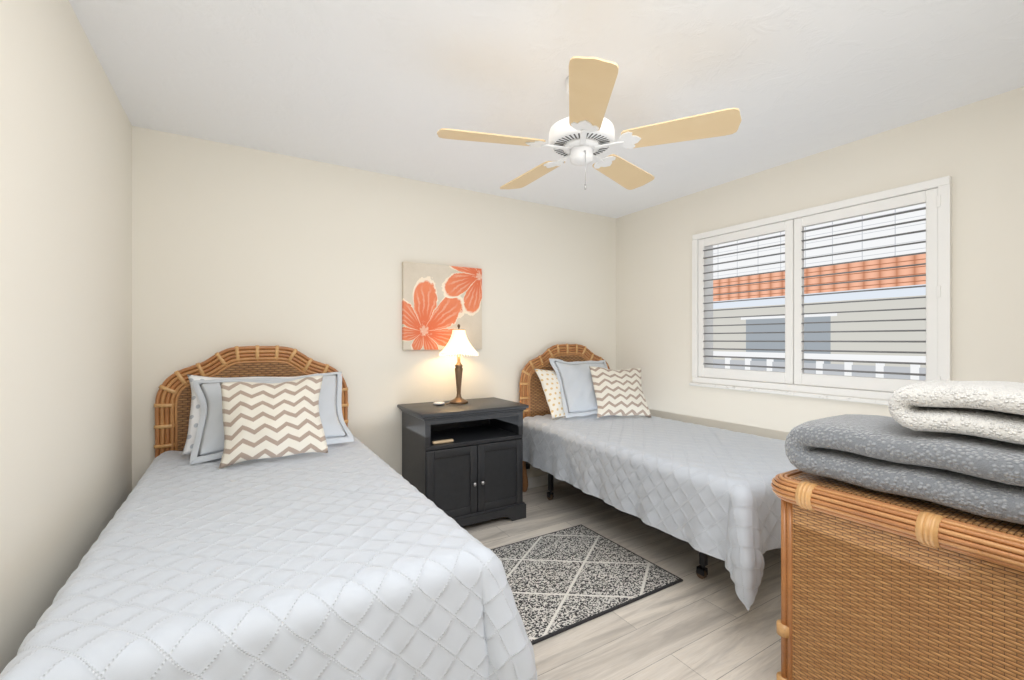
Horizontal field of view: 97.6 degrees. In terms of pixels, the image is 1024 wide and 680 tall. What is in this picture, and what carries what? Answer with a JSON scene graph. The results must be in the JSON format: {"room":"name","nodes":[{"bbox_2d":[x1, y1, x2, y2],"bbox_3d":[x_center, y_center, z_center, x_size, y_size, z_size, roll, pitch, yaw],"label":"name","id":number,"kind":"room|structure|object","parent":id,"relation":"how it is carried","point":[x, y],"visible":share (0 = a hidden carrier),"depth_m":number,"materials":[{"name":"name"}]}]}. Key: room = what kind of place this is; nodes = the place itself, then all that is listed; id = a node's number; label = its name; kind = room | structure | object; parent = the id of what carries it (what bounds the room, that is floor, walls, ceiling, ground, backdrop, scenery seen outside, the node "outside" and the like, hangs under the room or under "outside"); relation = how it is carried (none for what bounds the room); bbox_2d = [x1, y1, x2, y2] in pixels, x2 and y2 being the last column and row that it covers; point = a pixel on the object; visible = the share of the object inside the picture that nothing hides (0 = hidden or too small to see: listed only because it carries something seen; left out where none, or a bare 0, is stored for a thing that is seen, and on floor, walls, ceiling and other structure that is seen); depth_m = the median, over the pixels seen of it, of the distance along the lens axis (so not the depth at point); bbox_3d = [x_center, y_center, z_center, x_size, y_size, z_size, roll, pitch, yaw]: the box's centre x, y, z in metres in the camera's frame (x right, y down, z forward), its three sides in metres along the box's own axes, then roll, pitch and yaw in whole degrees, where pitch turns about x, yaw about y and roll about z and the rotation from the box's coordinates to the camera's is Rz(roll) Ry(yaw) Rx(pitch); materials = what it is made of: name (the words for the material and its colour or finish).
{"room":"bedroom","nodes":[
{"label":"bedroom","id":0,"kind":"room"},
{"bbox_2d":[0,0,131,673],"bbox_3d":[-1.288,0.042,0.988,0.160,2.440,3.350,0,0,-31],"label":"wall","id":1,"kind":"structure","parent":0,"point":[65,308],"depth_m":1.46,"materials":[{"name":"beige paint"}]},
{"bbox_2d":[132,126,615,489],"bbox_3d":[-0.582,0.042,3.469,3.942,2.440,0.160,0,0,-31],"label":"wall","id":2,"kind":"structure","parent":0,"point":[235,245],"depth_m":3.04,"materials":[{"name":"beige paint"}]},
{"bbox_2d":[402,262,481,349],"bbox_3d":[-0.517,-0.246,3.393,0.634,0.636,0.034,0,0,-31],"label":"picture","id":3,"kind":"object","parent":2,"relation":"attached to","point":[440,303],"visible":0.94,"depth_m":3.35},
{"bbox_2d":[528,474,562,488],"bbox_3d":[-0.537,1.217,3.395,3.622,0.090,0.015,0,0,-31],"label":"baseboard","id":4,"kind":"structure","parent":2,"relation":"attached to","point":[537,481],"depth_m":3.84,"materials":[{"name":"white"}]},
{"bbox_2d":[69,0,1023,217],"bbox_3d":[0.329,-1.228,1.969,3.942,0.100,3.670,0,0,-31],"label":"ceiling","id":5,"kind":"structure","parent":0,"point":[390,87],"depth_m":1.99,"materials":[{"name":"white paint"}]},
{"bbox_2d":[437,56,740,189],"bbox_3d":[0.291,-0.919,2.070,1.246,0.515,1.200,0,0,-31],"label":"fan","id":6,"kind":"object","parent":5,"relation":"hanging from","point":[583,134],"visible":1,"depth_m":1.90,"materials":[{"name":"beige wood"}]},
{"bbox_2d":[462,481,780,679],"bbox_3d":[0.329,1.312,1.969,3.942,0.100,3.670,0,0,-31],"label":"floor","id":7,"kind":"structure","parent":0,"point":[692,625],"depth_m":2.02,"materials":[{"name":"wood"}]},
{"bbox_2d":[0,345,536,679],"bbox_3d":[-0.985,0.648,1.871,1.245,1.227,2.139,0,0,-31],"label":"bed","id":8,"kind":"object","parent":7,"relation":"on","point":[274,518],"visible":1,"depth_m":1.26,"materials":[{"name":"white fabric"}]},
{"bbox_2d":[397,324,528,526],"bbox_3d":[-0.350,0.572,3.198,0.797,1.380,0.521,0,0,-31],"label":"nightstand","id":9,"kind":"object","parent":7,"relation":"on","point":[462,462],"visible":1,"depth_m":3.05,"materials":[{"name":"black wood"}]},
{"bbox_2d":[438,324,478,404],"bbox_3d":[-0.390,0.172,3.287,0.290,0.579,0.290,0,0,-31],"label":"lamp","id":10,"kind":"object","parent":9,"relation":"on","point":[458,344],"depth_m":3.24,"materials":[{"name":"white fabric"}]},
{"bbox_2d":[490,525,682,644],"bbox_3d":[0.175,1.256,2.384,1.190,0.011,0.820,0,0,-31],"label":"rug","id":11,"kind":"object","parent":7,"relation":"on","point":[561,581],"visible":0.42,"depth_m":2.35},
{"bbox_2d":[519,344,796,610],"bbox_3d":[0.979,0.648,3.066,1.316,1.227,2.133,0,0,-31],"label":"bed","id":12,"kind":"object","parent":7,"relation":"on","point":[592,426],"visible":0.92,"depth_m":2.66,"materials":[{"name":"white fabric"}]},
{"bbox_2d":[771,380,1023,679],"bbox_3d":[1.364,0.692,1.252,0.585,1.140,1.035,0,0,-31],"label":"dresser","id":13,"kind":"object","parent":7,"relation":"on","point":[902,542],"visible":1,"depth_m":1.25,"materials":[{"name":"wicker"}]},
{"bbox_2d":[616,87,1023,440],"bbox_3d":[1.945,0.042,2.950,0.160,2.440,3.350,0,0,-31],"label":"wall","id":14,"kind":"structure","parent":0,"point":[975,151],"depth_m":2.70,"materials":[{"name":"beige paint"}]},
{"bbox_2d":[689,382,887,404],"bbox_3d":[1.908,0.349,2.973,0.200,0.025,1.559,0,0,-31],"label":"window sill","id":15,"kind":"structure","parent":14,"relation":"attached to","point":[855,399],"depth_m":2.89,"materials":[{"name":"wood"}]},
{"bbox_2d":[692,176,951,400],"bbox_3d":[1.910,-0.251,2.975,0.194,1.175,1.519,0,0,-31],"label":"window shutters","id":16,"kind":"object","parent":14,"relation":"attached to","point":[935,195],"visible":0.94,"depth_m":2.78,"materials":[{"name":"white wood"}]},
{"label":"outside","id":17,"kind":"structure","parent":0,"visible":0},
{"bbox_2d":[713,203,925,379],"bbox_3d":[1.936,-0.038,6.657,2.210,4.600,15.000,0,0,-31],"label":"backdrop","id":18,"kind":"structure","parent":17,"point":[889,294],"depth_m":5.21,"materials":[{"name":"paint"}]}
]}

